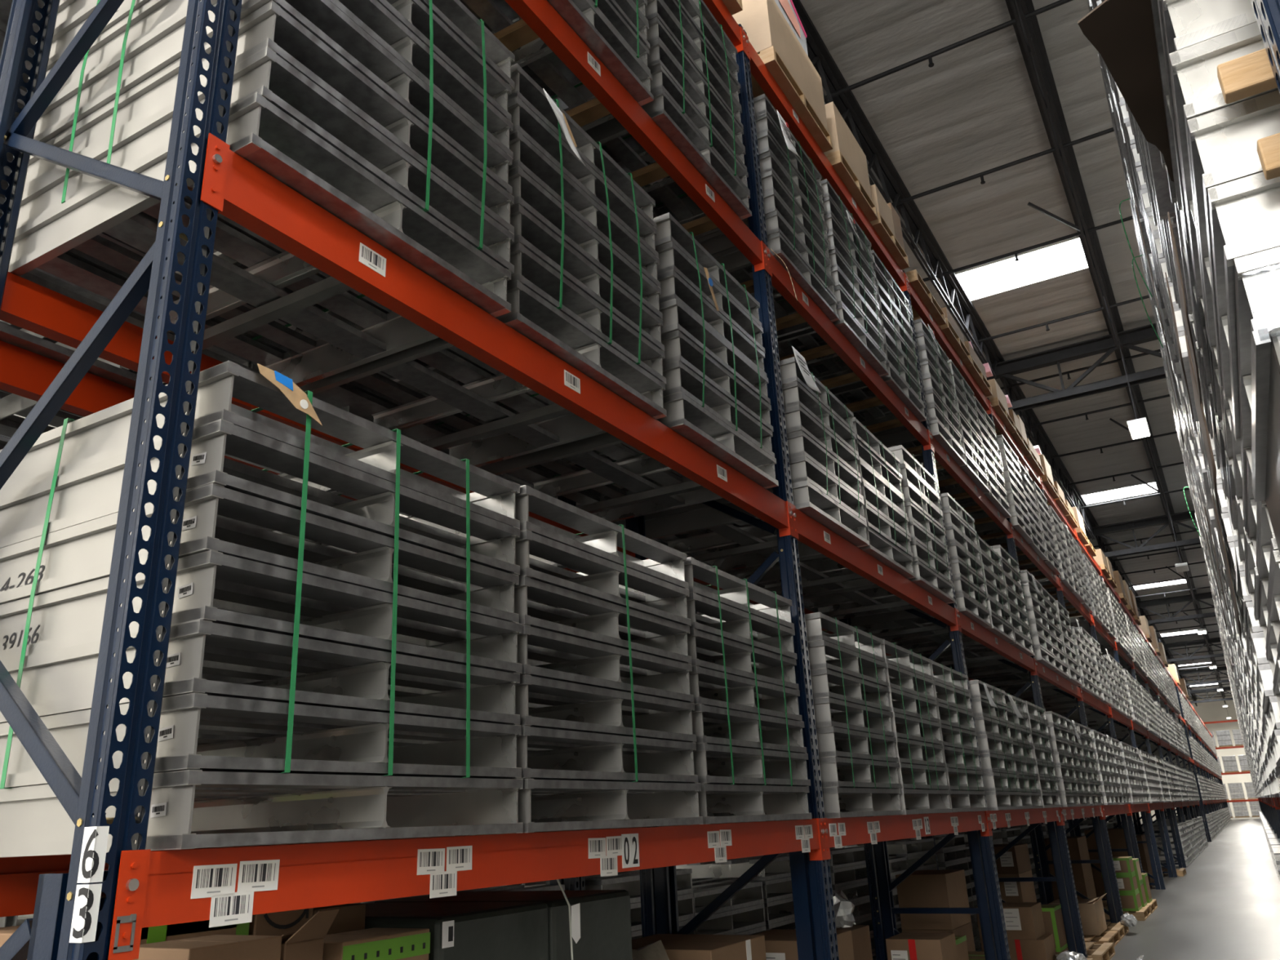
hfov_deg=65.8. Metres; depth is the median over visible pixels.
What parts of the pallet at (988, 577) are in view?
rail, rail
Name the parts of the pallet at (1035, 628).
rail, rail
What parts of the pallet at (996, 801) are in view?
rail, rail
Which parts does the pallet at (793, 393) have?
rail, rail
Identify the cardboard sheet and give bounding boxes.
[1077,0,1173,182]
[1133,196,1174,382]
[1164,272,1193,418]
[1165,356,1184,447]
[1167,212,1201,404]
[1184,330,1222,525]
[1194,503,1209,571]
[1203,523,1229,639]
[1204,507,1231,628]
[1212,495,1241,640]
[1229,658,1243,719]
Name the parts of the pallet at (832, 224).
rail, rail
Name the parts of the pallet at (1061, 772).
rail, rail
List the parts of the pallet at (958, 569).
rail, rail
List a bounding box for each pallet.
[0,360,519,537]
[0,418,519,583]
[0,483,519,622]
[0,550,522,673]
[0,619,519,724]
[0,693,521,789]
[0,769,523,857]
[8,92,511,386]
[13,0,512,194]
[16,46,514,353]
[22,0,514,304]
[28,0,511,121]
[45,0,513,159]
[54,0,515,89]
[298,280,666,466]
[346,242,666,432]
[421,204,664,382]
[459,0,650,111]
[462,0,653,130]
[477,391,778,522]
[507,62,657,229]
[507,96,658,257]
[508,130,660,288]
[508,166,662,319]
[514,576,692,663]
[515,484,688,595]
[515,529,691,631]
[515,674,696,742]
[516,725,698,783]
[517,624,693,702]
[517,777,703,832]
[531,360,774,497]
[584,88,751,236]
[601,65,750,218]
[606,329,773,462]
[608,0,649,48]
[629,0,648,23]
[644,0,743,128]
[644,455,866,550]
[644,480,869,571]
[646,16,745,150]
[647,39,746,170]
[653,212,762,327]
[655,241,765,353]
[657,269,767,377]
[659,298,770,404]
[661,0,742,109]
[675,0,740,88]
[684,556,794,633]
[686,592,797,663]
[687,628,799,689]
[688,666,802,721]
[689,742,810,786]
[690,0,738,67]
[691,703,807,753]
[693,190,833,279]
[695,210,836,313]
[697,783,812,824]
[711,231,839,337]
[721,0,742,15]
[724,525,915,596]
[733,430,863,524]
[751,45,832,156]
[753,93,823,192]
[755,112,825,210]
[755,503,913,570]
[756,131,826,226]
[757,170,831,262]
[759,151,829,245]
[774,356,856,434]
[777,303,888,390]
[782,381,858,456]
[784,404,860,477]
[787,284,886,373]
[801,640,888,687]
[803,560,955,619]
[804,612,884,662]
[806,668,891,711]
[807,697,894,737]
[812,726,898,762]
[815,149,878,221]
[816,786,903,818]
[818,755,901,788]
[821,178,873,258]
[822,195,875,275]
[823,213,877,291]
[826,231,879,306]
[828,248,881,322]
[829,363,926,433]
[830,266,884,339]
[837,593,991,640]
[840,346,923,417]
[852,417,902,479]
[854,438,904,497]
[857,459,907,517]
[860,481,911,537]
[869,211,909,271]
[871,249,911,315]
[872,404,963,460]
[873,265,911,328]
[873,419,966,471]
[875,281,915,343]
[876,297,917,359]
[879,313,919,373]
[880,639,933,679]
[881,329,922,389]
[884,662,936,701]
[887,444,938,495]
[887,612,1015,653]
[888,687,939,723]
[890,711,942,744]
[894,737,945,767]
[897,762,949,790]
[898,788,952,814]
[899,463,942,513]
[901,482,945,531]
[904,501,947,548]
[907,520,950,566]
[910,540,952,584]
[913,318,951,370]
[915,332,952,382]
[917,346,955,396]
[919,629,1034,666]
[920,360,956,408]
[922,374,959,423]
[924,389,961,437]
[929,659,969,693]
[933,680,973,712]
[936,702,976,732]
[937,453,990,494]
[938,317,972,365]
[938,439,988,488]
[939,723,978,751]
[940,492,976,533]
[942,509,978,548]
[942,745,982,770]
[945,525,981,564]
[945,767,985,791]
[947,542,984,580]
[948,359,976,404]
[948,790,987,812]
[950,372,977,415]
[950,559,986,595]
[952,385,979,427]
[952,576,988,611]
[952,646,1057,678]
[955,398,982,441]
[955,482,1011,519]
[957,412,983,453]
[958,470,1008,504]
[960,426,986,466]
[965,356,992,396]
[968,680,1007,707]
[971,657,1069,685]
[971,697,1009,724]
[973,396,996,435]
[973,715,1012,740]
[974,513,1034,545]
[976,408,998,446]
[976,535,1002,568]
[977,420,999,457]
[977,734,1015,757]
[978,551,1004,583]
[979,753,1017,774]
[980,396,1015,432]
[980,433,1001,467]
[981,565,1007,598]
[982,444,1004,479]
[982,502,1031,532]
[982,772,1021,791]
[984,457,1006,493]
[984,581,1009,612]
[985,791,1023,810]
[986,596,1013,627]
[989,544,1021,576]
[992,666,1082,690]
[995,424,1031,455]
[996,434,1019,466]
[998,445,1022,478]
[1000,456,1023,488]
[1000,558,1022,587]
[1002,467,1026,499]
[1002,572,1025,601]
[1003,533,1047,560]
[1004,479,1027,509]
[1004,692,1027,715]
[1005,586,1027,615]
[1006,490,1030,520]
[1006,708,1030,730]
[1007,600,1029,628]
[1009,724,1032,746]
[1010,615,1031,641]
[1012,742,1035,760]
[1015,758,1038,777]
[1017,459,1033,488]
[1018,448,1044,476]
[1018,551,1061,576]
[1018,775,1040,792]
[1019,470,1035,498]
[1019,569,1044,596]
[1021,792,1043,808]
[1022,480,1037,508]
[1022,582,1045,607]
[1023,491,1039,518]
[1024,595,1048,620]
[1025,502,1040,528]
[1025,701,1047,722]
[1026,608,1050,632]
[1027,512,1043,538]
[1027,715,1049,736]
[1028,620,1052,644]
[1030,473,1058,498]
[1030,524,1044,548]
[1030,731,1051,750]
[1031,633,1054,656]
[1031,746,1054,764]
[1032,480,1048,506]
[1033,490,1049,515]
[1035,500,1052,526]
[1035,761,1057,778]
[1037,510,1053,536]
[1037,777,1059,792]
[1039,520,1055,545]
[1040,530,1057,554]
[1040,792,1062,808]
[1041,586,1057,609]
[1043,540,1059,564]
[1043,598,1058,619]
[1044,711,1068,729]
[1045,609,1061,631]
[1046,492,1069,515]
[1047,724,1070,742]
[1048,622,1062,642]
[1049,634,1065,654]
[1049,737,1072,755]
[1052,646,1066,666]
[1052,751,1075,767]
[1054,600,1070,622]
[1054,764,1076,780]
[1057,611,1072,632]
[1057,778,1079,793]
[1059,622,1074,643]
[1059,792,1081,807]
[1061,633,1075,653]
[1062,644,1078,664]
[1065,508,1078,528]
[1065,655,1079,674]
[1066,718,1079,734]
[1067,730,1082,746]
[1070,742,1084,758]
[1072,755,1086,769]
[1074,768,1088,782]
[1075,525,1088,544]
[1076,781,1091,793]
[1077,723,1092,738]
[1079,793,1093,806]
[1080,734,1093,749]
[1081,539,1096,556]
[1082,746,1096,760]
[1084,758,1097,771]
[1084,930,1119,949]
[1084,942,1115,959]
[1086,770,1099,782]
[1087,782,1102,794]
[1090,793,1103,805]
[1098,564,1111,578]
[1102,899,1157,913]
[1102,905,1151,920]
[1103,921,1128,940]
[1106,574,1117,588]
[1118,592,1128,604]
[1124,604,1135,615]
[1126,103,1138,153]
[1132,114,1148,196]
[1133,117,1144,159]
[1133,615,1141,625]
[1137,135,1157,226]
[1138,126,1152,190]
[1143,135,1176,220]
[1145,634,1152,642]
[1150,0,1189,246]
[1151,190,1169,277]
[1155,648,1160,655]
[1156,867,1186,876]
[1160,151,1176,204]
[1160,219,1177,303]
[1161,0,1257,253]
[1163,660,1168,666]
[1164,215,1190,329]
[1168,22,1278,340]
[1174,202,1197,342]
[1181,210,1205,374]
[1186,89,1279,391]
[1188,314,1209,433]
[1196,297,1217,415]
[1200,350,1214,444]
[1207,171,1279,442]
[1208,386,1224,493]
[1210,350,1226,453]
[1217,420,1232,524]
[1222,391,1235,484]
[1227,458,1238,539]
[1230,409,1247,531]
[1234,246,1279,488]
[1235,495,1248,586]
[1245,451,1259,570]
[1245,534,1259,620]
[1257,500,1278,613]
[1258,580,1268,648]
[1266,619,1279,683]
[1267,550,1279,657]
[1272,659,1279,710]
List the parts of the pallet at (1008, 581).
rail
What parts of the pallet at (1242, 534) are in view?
rail, rail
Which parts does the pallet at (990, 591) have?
rail, rail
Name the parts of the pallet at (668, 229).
rail, rail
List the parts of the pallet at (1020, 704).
rail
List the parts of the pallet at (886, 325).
rail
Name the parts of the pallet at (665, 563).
rail, rail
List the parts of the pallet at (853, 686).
rail, rail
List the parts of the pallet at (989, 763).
rail, rail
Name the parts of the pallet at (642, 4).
rail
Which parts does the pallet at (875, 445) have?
rail, rail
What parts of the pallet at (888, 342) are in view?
rail, rail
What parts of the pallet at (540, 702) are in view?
rail, rail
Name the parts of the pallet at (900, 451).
rail, rail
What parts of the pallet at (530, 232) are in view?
rail, rail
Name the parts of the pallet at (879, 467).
rail, rail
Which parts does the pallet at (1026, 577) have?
rail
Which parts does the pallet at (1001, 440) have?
rail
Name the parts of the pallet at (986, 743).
rail, rail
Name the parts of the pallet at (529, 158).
rail, rail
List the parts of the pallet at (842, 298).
rail, rail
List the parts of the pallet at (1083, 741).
rail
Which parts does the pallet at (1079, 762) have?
rail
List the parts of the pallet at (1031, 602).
rail, rail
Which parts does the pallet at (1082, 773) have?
rail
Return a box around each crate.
[360,902,548,959]
[373,889,632,959]
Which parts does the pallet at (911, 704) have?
rail, rail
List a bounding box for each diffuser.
[1128,422,1149,439]
[1176,565,1188,572]
[1198,631,1206,634]
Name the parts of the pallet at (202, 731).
rail, rail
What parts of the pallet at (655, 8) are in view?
rail, rail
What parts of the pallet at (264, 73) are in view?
rail, rail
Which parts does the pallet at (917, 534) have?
rail, rail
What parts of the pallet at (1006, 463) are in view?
rail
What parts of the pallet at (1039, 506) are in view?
rail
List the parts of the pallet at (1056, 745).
rail, rail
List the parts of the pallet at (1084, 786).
rail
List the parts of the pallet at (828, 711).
rail, rail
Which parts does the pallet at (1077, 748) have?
rail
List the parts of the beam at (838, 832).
number plate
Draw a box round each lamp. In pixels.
[1118,341,1151,439]
[1168,512,1189,572]
[1191,590,1206,634]
[1204,634,1216,668]
[1214,668,1222,691]
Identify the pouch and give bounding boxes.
[774,0,808,55]
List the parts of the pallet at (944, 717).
rail, rail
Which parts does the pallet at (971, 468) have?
rail, rail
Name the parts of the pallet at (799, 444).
rail, rail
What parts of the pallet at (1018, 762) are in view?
rail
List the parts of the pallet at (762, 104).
rail, rail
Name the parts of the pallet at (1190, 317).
rail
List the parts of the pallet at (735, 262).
rail, rail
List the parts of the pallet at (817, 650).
rail, rail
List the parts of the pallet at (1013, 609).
rail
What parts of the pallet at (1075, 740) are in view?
rail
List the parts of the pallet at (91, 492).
rail, rail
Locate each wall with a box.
[13,413,1126,919]
[1132,694,1253,821]
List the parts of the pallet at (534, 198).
rail, rail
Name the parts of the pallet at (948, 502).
rail, rail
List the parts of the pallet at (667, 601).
rail, rail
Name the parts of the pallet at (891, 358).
rail, rail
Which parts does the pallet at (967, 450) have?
rail, rail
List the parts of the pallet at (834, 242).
rail, rail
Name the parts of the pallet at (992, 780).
rail, rail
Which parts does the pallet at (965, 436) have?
rail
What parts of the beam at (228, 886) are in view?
number plate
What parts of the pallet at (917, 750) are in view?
rail, rail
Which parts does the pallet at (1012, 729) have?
rail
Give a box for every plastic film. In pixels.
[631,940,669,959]
[826,889,855,928]
[1055,951,1087,959]
[1120,912,1137,926]
[1135,955,1143,959]
[1242,262,1279,341]
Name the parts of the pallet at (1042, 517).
rail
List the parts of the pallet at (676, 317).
rail, rail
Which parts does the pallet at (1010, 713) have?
rail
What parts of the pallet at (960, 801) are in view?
rail, rail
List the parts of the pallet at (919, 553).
rail, rail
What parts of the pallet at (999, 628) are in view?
rail, rail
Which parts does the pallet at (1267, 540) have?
rail, rail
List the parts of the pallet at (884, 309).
rail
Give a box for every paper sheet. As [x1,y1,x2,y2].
[542,88,585,165]
[776,109,801,162]
[791,346,821,393]
[845,209,864,251]
[927,323,942,355]
[983,683,998,709]
[1007,694,1024,719]
[1024,465,1032,484]
[1031,573,1041,595]
[1071,720,1080,740]
[1075,618,1083,635]
[1226,497,1243,599]
[1227,588,1236,640]
[1242,680,1248,715]
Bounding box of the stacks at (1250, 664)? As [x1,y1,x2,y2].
[1087,0,1279,882]
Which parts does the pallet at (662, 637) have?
rail, rail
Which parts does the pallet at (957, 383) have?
rail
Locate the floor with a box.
[980,816,1279,959]
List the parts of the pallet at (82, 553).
rail, rail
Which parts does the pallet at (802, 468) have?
rail, rail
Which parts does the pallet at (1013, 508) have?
rail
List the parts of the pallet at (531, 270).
rail, rail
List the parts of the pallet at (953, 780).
rail, rail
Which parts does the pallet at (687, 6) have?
rail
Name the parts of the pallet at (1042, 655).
rail, rail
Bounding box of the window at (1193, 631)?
[1160,629,1197,636]
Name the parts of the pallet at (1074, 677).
rail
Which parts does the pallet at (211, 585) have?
rail, rail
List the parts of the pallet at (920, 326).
rail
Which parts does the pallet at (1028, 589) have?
rail, rail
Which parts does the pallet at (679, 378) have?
rail, rail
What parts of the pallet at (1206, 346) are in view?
rail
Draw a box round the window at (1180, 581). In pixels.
[1133,578,1186,590]
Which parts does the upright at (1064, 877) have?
reinforcement post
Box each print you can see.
[351,942,425,959]
[448,925,453,942]
[779,0,800,37]
[781,120,795,148]
[797,355,810,375]
[849,217,861,239]
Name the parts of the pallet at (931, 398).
rail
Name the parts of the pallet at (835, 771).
rail, rail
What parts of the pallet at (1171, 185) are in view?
rail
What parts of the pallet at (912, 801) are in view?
rail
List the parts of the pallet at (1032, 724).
rail, rail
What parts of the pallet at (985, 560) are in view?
rail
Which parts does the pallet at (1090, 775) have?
rail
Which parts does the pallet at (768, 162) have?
rail, rail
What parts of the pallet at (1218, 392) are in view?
rail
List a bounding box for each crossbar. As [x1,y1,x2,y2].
[192,276,352,353]
[420,403,571,450]
[493,18,539,51]
[565,97,610,127]
[577,480,705,513]
[629,162,668,186]
[680,215,717,235]
[686,539,802,561]
[739,279,773,293]
[751,73,755,81]
[764,573,865,593]
[775,312,806,330]
[779,344,835,360]
[820,372,861,388]
[822,600,911,617]
[845,396,883,412]
[866,418,903,433]
[871,624,948,637]
[906,445,922,454]
[907,640,982,653]
[913,315,924,322]
[922,462,943,469]
[936,654,1004,665]
[937,477,957,487]
[950,492,970,500]
[963,505,982,512]
[973,516,993,524]
[986,677,1044,685]
[988,542,1017,547]
[1004,685,1058,693]
[1016,551,1025,555]
[1017,559,1032,564]
[1019,567,1039,572]
[1019,693,1066,700]
[1034,574,1046,579]
[1042,584,1055,589]
[1044,705,1093,711]
[1048,591,1056,595]
[1064,602,1072,606]
[1066,607,1077,611]
[1068,613,1081,617]
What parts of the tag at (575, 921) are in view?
cord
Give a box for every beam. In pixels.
[0,268,635,557]
[0,340,573,572]
[0,826,646,916]
[0,830,570,857]
[107,817,826,959]
[200,133,795,537]
[504,0,768,272]
[646,558,835,634]
[658,816,867,826]
[702,0,746,55]
[744,31,908,292]
[765,245,933,450]
[791,503,959,631]
[822,810,991,859]
[879,811,968,816]
[906,275,992,414]
[929,431,1013,538]
[956,608,1037,675]
[987,807,1064,835]
[990,402,1043,489]
[1011,524,1062,591]
[1035,658,1083,701]
[1041,480,1077,539]
[1060,579,1094,626]
[1061,804,1105,825]
[1075,531,1102,576]
[1080,688,1112,718]
[1092,615,1117,650]
[1101,569,1120,603]
[1102,804,1132,819]
[1111,707,1133,729]
[1115,643,1134,669]
[1119,595,1135,624]
[1129,803,1150,814]
[1131,720,1148,738]
[1133,617,1146,641]
[1133,662,1147,683]
[1146,637,1156,655]
[1146,678,1158,694]
[1147,731,1160,745]
[1148,802,1164,813]
[1155,652,1164,667]
[1157,689,1167,704]
[1159,737,1170,751]
[1162,801,1174,809]
[1164,664,1171,677]
[1166,700,1173,712]
[1168,744,1177,755]
[1170,674,1177,685]
[1173,708,1180,719]
[1173,801,1182,808]
[1176,682,1182,693]
[1177,750,1184,759]
[1179,715,1186,724]
[1181,800,1189,807]
[1183,754,1190,761]
[1187,800,1195,806]
[1188,756,1194,764]
[1193,800,1199,805]
[1203,719,1237,724]
[1215,745,1244,749]
[1221,771,1249,774]
[1226,799,1257,802]
[1269,797,1275,807]
[1272,797,1279,809]
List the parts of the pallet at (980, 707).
rail, rail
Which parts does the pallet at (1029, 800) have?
rail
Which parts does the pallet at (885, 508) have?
rail, rail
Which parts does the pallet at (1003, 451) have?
rail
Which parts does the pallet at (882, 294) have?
rail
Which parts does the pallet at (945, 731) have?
rail, rail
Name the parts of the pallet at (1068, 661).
rail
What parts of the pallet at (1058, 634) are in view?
rail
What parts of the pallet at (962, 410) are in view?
rail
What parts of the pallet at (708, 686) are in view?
rail, rail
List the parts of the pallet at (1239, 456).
rail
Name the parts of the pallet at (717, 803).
rail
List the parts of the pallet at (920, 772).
rail, rail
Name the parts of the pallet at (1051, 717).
rail, rail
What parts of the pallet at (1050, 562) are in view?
rail, rail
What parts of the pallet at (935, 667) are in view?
rail, rail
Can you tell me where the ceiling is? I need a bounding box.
[800,0,1231,698]
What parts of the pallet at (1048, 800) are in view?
rail, rail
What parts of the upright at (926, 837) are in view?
post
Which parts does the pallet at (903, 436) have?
rail, rail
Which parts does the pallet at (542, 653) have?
rail, rail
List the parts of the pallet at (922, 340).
rail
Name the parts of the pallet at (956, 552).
rail, rail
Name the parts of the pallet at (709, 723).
rail, rail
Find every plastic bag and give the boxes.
[982,362,993,377]
[1004,395,1012,408]
[1033,444,1041,454]
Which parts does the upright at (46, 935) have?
post, reinforcement post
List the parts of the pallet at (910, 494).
rail, rail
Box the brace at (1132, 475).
[1130,474,1162,493]
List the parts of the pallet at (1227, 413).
rail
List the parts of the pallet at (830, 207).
rail, rail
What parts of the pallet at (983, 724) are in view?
rail, rail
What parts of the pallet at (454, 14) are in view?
rail, rail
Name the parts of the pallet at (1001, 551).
rail, rail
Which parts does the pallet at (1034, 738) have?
rail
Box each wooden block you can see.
[1217,48,1277,103]
[1257,133,1279,179]
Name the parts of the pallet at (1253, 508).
rail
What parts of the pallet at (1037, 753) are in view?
rail, rail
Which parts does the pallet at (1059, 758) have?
rail, rail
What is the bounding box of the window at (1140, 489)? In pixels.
[1081,481,1157,504]
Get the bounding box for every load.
[1209,731,1217,747]
[1215,729,1232,746]
[1217,756,1222,773]
[1219,802,1233,817]
[1221,755,1239,773]
[1222,783,1229,799]
[1227,782,1245,799]
[1231,728,1243,746]
[1231,801,1249,817]
[1237,755,1249,772]
[1244,782,1257,799]
[1248,800,1260,817]
[1252,327,1279,554]
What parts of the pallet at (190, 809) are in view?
rail, rail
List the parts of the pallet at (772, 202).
rail, rail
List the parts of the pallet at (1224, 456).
rail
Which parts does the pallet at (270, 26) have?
rail, rail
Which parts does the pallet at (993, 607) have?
rail, rail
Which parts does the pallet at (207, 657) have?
rail, rail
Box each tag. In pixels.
[257,363,322,426]
[556,879,580,959]
[560,111,577,146]
[703,266,719,311]
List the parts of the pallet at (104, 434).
rail, rail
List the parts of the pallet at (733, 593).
rail, rail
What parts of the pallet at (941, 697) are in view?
rail, rail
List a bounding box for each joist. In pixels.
[791,0,1003,377]
[991,358,1097,539]
[1004,0,1123,346]
[1091,523,1140,611]
[1109,329,1173,527]
[1137,599,1164,643]
[1162,642,1180,678]
[1164,511,1196,604]
[1178,670,1191,696]
[1190,591,1209,647]
[1190,688,1197,706]
[1204,637,1217,674]
[1214,666,1222,693]
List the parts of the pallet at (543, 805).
rail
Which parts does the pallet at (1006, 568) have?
rail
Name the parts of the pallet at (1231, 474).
rail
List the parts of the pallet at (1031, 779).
rail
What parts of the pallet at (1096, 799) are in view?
rail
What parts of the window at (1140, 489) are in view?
pane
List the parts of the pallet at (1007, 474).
rail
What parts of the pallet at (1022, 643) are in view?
rail, rail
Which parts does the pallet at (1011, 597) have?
rail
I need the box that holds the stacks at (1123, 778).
[1013,505,1231,866]
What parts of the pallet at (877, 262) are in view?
rail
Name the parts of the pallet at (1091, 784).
rail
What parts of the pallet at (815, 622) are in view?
rail, rail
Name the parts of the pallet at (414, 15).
rail, rail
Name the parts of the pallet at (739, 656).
rail, rail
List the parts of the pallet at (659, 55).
rail, rail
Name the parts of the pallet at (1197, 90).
rail, rail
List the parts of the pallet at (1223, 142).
rail, rail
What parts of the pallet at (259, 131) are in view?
rail, rail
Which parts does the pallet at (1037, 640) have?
rail, rail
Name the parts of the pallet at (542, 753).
rail, rail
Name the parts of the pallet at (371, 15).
rail, rail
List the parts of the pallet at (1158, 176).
rail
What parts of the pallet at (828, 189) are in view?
rail, rail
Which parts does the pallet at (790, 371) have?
rail, rail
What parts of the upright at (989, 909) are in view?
post, reinforcement post, post, reinforcement post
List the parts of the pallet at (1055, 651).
rail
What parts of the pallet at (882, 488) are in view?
rail, rail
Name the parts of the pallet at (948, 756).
rail, rail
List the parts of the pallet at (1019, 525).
rail, rail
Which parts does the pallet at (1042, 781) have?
rail, rail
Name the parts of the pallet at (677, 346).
rail, rail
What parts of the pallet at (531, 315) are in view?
rail, rail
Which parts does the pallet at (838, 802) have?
rail, rail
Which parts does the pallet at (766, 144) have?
rail, rail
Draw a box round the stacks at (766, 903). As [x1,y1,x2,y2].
[0,815,1118,959]
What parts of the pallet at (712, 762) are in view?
rail, rail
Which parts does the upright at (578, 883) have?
reinforcement post, post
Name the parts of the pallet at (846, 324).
rail, rail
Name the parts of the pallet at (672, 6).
rail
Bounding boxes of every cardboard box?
[0,920,249,959]
[133,934,281,959]
[248,907,313,935]
[280,908,339,959]
[312,903,365,934]
[322,928,430,959]
[631,933,766,959]
[732,0,827,130]
[753,928,854,959]
[808,102,871,199]
[835,924,872,959]
[870,184,895,236]
[885,932,958,959]
[887,202,905,252]
[893,269,946,325]
[895,869,971,929]
[902,921,975,951]
[941,306,964,345]
[955,934,968,959]
[964,340,986,379]
[968,951,985,959]
[973,378,1008,413]
[975,902,1045,939]
[980,933,1056,959]
[993,843,1031,874]
[997,870,1036,902]
[1008,408,1022,434]
[1016,414,1027,443]
[1026,438,1041,465]
[1038,453,1053,484]
[1040,904,1067,951]
[1044,835,1093,882]
[1048,893,1106,935]
[1051,878,1097,900]
[1053,480,1066,503]
[1055,946,1068,954]
[1065,499,1075,517]
[1071,506,1086,535]
[1084,827,1134,864]
[1091,864,1106,898]
[1093,548,1108,569]
[1099,856,1134,875]
[1102,872,1138,893]
[1105,890,1142,911]
[1106,556,1114,578]
[1106,570,1126,598]
[1122,580,1133,608]
[1128,589,1139,618]
[1132,857,1142,883]
[1135,834,1149,861]
[1137,881,1146,906]
[1138,615,1151,636]
[1141,858,1154,887]
[1141,872,1152,902]
[1148,626,1159,650]
[1158,642,1167,662]
[1166,663,1178,679]
[1174,678,1187,694]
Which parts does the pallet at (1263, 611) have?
rail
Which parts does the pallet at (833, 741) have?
rail, rail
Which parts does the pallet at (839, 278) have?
rail, rail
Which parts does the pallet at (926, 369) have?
rail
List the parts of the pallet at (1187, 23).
rail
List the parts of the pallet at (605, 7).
rail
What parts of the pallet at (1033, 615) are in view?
rail, rail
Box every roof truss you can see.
[986,323,1165,412]
[1084,511,1200,558]
[1137,591,1215,624]
[1163,637,1224,662]
[1178,666,1229,685]
[1187,686,1233,703]
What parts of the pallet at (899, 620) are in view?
rail, rail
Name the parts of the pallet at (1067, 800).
rail, rail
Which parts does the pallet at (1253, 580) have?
rail, rail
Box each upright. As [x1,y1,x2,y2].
[0,0,242,959]
[506,495,585,890]
[625,23,839,959]
[839,270,1010,959]
[897,835,938,870]
[945,397,1087,958]
[1007,475,1123,923]
[1052,528,1142,900]
[1077,565,1165,889]
[1100,594,1177,877]
[1117,616,1186,867]
[1130,634,1185,823]
[1142,648,1191,821]
[1151,661,1197,818]
[1165,680,1211,841]
[1169,671,1201,817]
[1173,688,1208,813]
[1185,695,1211,813]
[1186,711,1216,811]
[1189,705,1214,812]
[1193,719,1220,809]
[1196,715,1218,810]
[1204,726,1223,808]
[1204,749,1222,808]
[1206,729,1224,808]
[1208,732,1226,808]
[1249,0,1279,93]
[1265,804,1271,826]
[1266,804,1273,830]
[1268,805,1276,833]
[1270,806,1279,838]
[1272,807,1279,836]
[1275,808,1279,824]
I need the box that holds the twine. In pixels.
[770,248,797,300]
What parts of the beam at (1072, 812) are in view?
beam rail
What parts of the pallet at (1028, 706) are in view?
rail, rail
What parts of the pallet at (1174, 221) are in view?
rail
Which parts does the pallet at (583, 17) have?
rail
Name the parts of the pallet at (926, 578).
rail, rail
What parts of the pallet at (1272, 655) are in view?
rail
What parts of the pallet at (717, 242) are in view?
rail, rail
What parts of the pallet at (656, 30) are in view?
rail, rail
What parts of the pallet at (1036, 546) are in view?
rail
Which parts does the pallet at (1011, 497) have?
rail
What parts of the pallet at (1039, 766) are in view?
rail, rail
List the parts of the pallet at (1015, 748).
rail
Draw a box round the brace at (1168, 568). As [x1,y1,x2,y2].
[1168,568,1186,580]
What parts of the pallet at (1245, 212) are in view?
rail, rail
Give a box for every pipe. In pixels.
[825,0,1073,98]
[891,127,1114,205]
[922,215,1133,281]
[972,294,1149,344]
[1000,349,1160,389]
[1024,394,1169,427]
[1047,431,1177,459]
[1067,462,1183,485]
[1080,488,1189,508]
[1084,510,1195,529]
[1093,529,1196,547]
[1112,546,1201,561]
[1120,561,1204,574]
[1128,574,1208,586]
[1134,586,1210,597]
[1140,606,1214,616]
[1155,623,1217,631]
[1158,631,1218,638]
[1163,637,1220,644]
[1165,644,1221,650]
[1168,648,1222,656]
[1174,659,1225,665]
[1177,664,1226,670]
[1182,672,1227,677]
[1185,676,1228,681]
[1188,683,1230,688]
[1188,692,1231,697]
[1188,695,1231,699]
[1190,686,1230,691]
[1193,689,1231,693]
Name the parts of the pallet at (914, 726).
rail, rail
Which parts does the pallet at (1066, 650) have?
rail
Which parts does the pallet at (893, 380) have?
rail, rail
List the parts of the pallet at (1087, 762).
rail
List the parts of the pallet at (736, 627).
rail, rail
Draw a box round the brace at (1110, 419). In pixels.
[1109,417,1146,439]
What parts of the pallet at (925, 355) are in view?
rail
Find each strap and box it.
[0,417,75,789]
[61,0,100,203]
[106,0,135,164]
[251,18,487,340]
[251,390,312,773]
[262,428,400,776]
[337,458,470,777]
[346,98,564,383]
[422,0,433,212]
[435,173,642,425]
[551,0,639,98]
[552,262,737,476]
[575,524,638,782]
[583,284,762,490]
[596,141,613,344]
[601,0,684,148]
[653,24,736,207]
[682,386,840,535]
[688,231,705,407]
[698,0,712,146]
[705,578,766,785]
[712,565,734,784]
[772,591,792,786]
[777,158,826,302]
[777,440,896,566]
[786,144,795,249]
[797,141,815,273]
[798,213,867,351]
[811,372,827,494]
[813,231,880,367]
[823,626,875,788]
[833,617,854,787]
[838,195,855,318]
[844,404,859,517]
[859,291,919,413]
[864,426,880,533]
[869,632,891,788]
[882,262,899,371]
[892,642,915,789]
[893,279,911,387]
[893,453,907,553]
[908,649,931,789]
[911,453,929,567]
[918,339,953,445]
[918,653,938,790]
[921,462,938,573]
[927,326,945,427]
[931,474,949,581]
[942,664,959,790]
[943,351,960,447]
[946,377,979,475]
[951,667,968,791]
[953,497,970,597]
[957,368,973,460]
[959,412,1000,502]
[959,671,978,789]
[962,506,979,602]
[969,386,986,475]
[970,514,986,608]
[981,405,995,488]
[982,539,997,615]
[983,681,1003,791]
[991,419,1007,502]
[991,547,1004,621]
[993,685,1010,789]
[995,551,1010,625]
[1000,688,1017,789]
[1004,549,1019,632]
[1008,553,1024,635]
[1008,693,1026,792]
[1015,560,1030,639]
[1015,697,1031,792]
[1020,697,1036,789]
[1031,702,1048,792]
[1037,707,1052,789]
[1040,706,1056,789]
[1119,197,1152,297]
[1132,254,1163,347]
[1183,486,1200,537]
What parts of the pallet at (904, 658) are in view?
rail, rail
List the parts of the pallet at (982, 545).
rail, rail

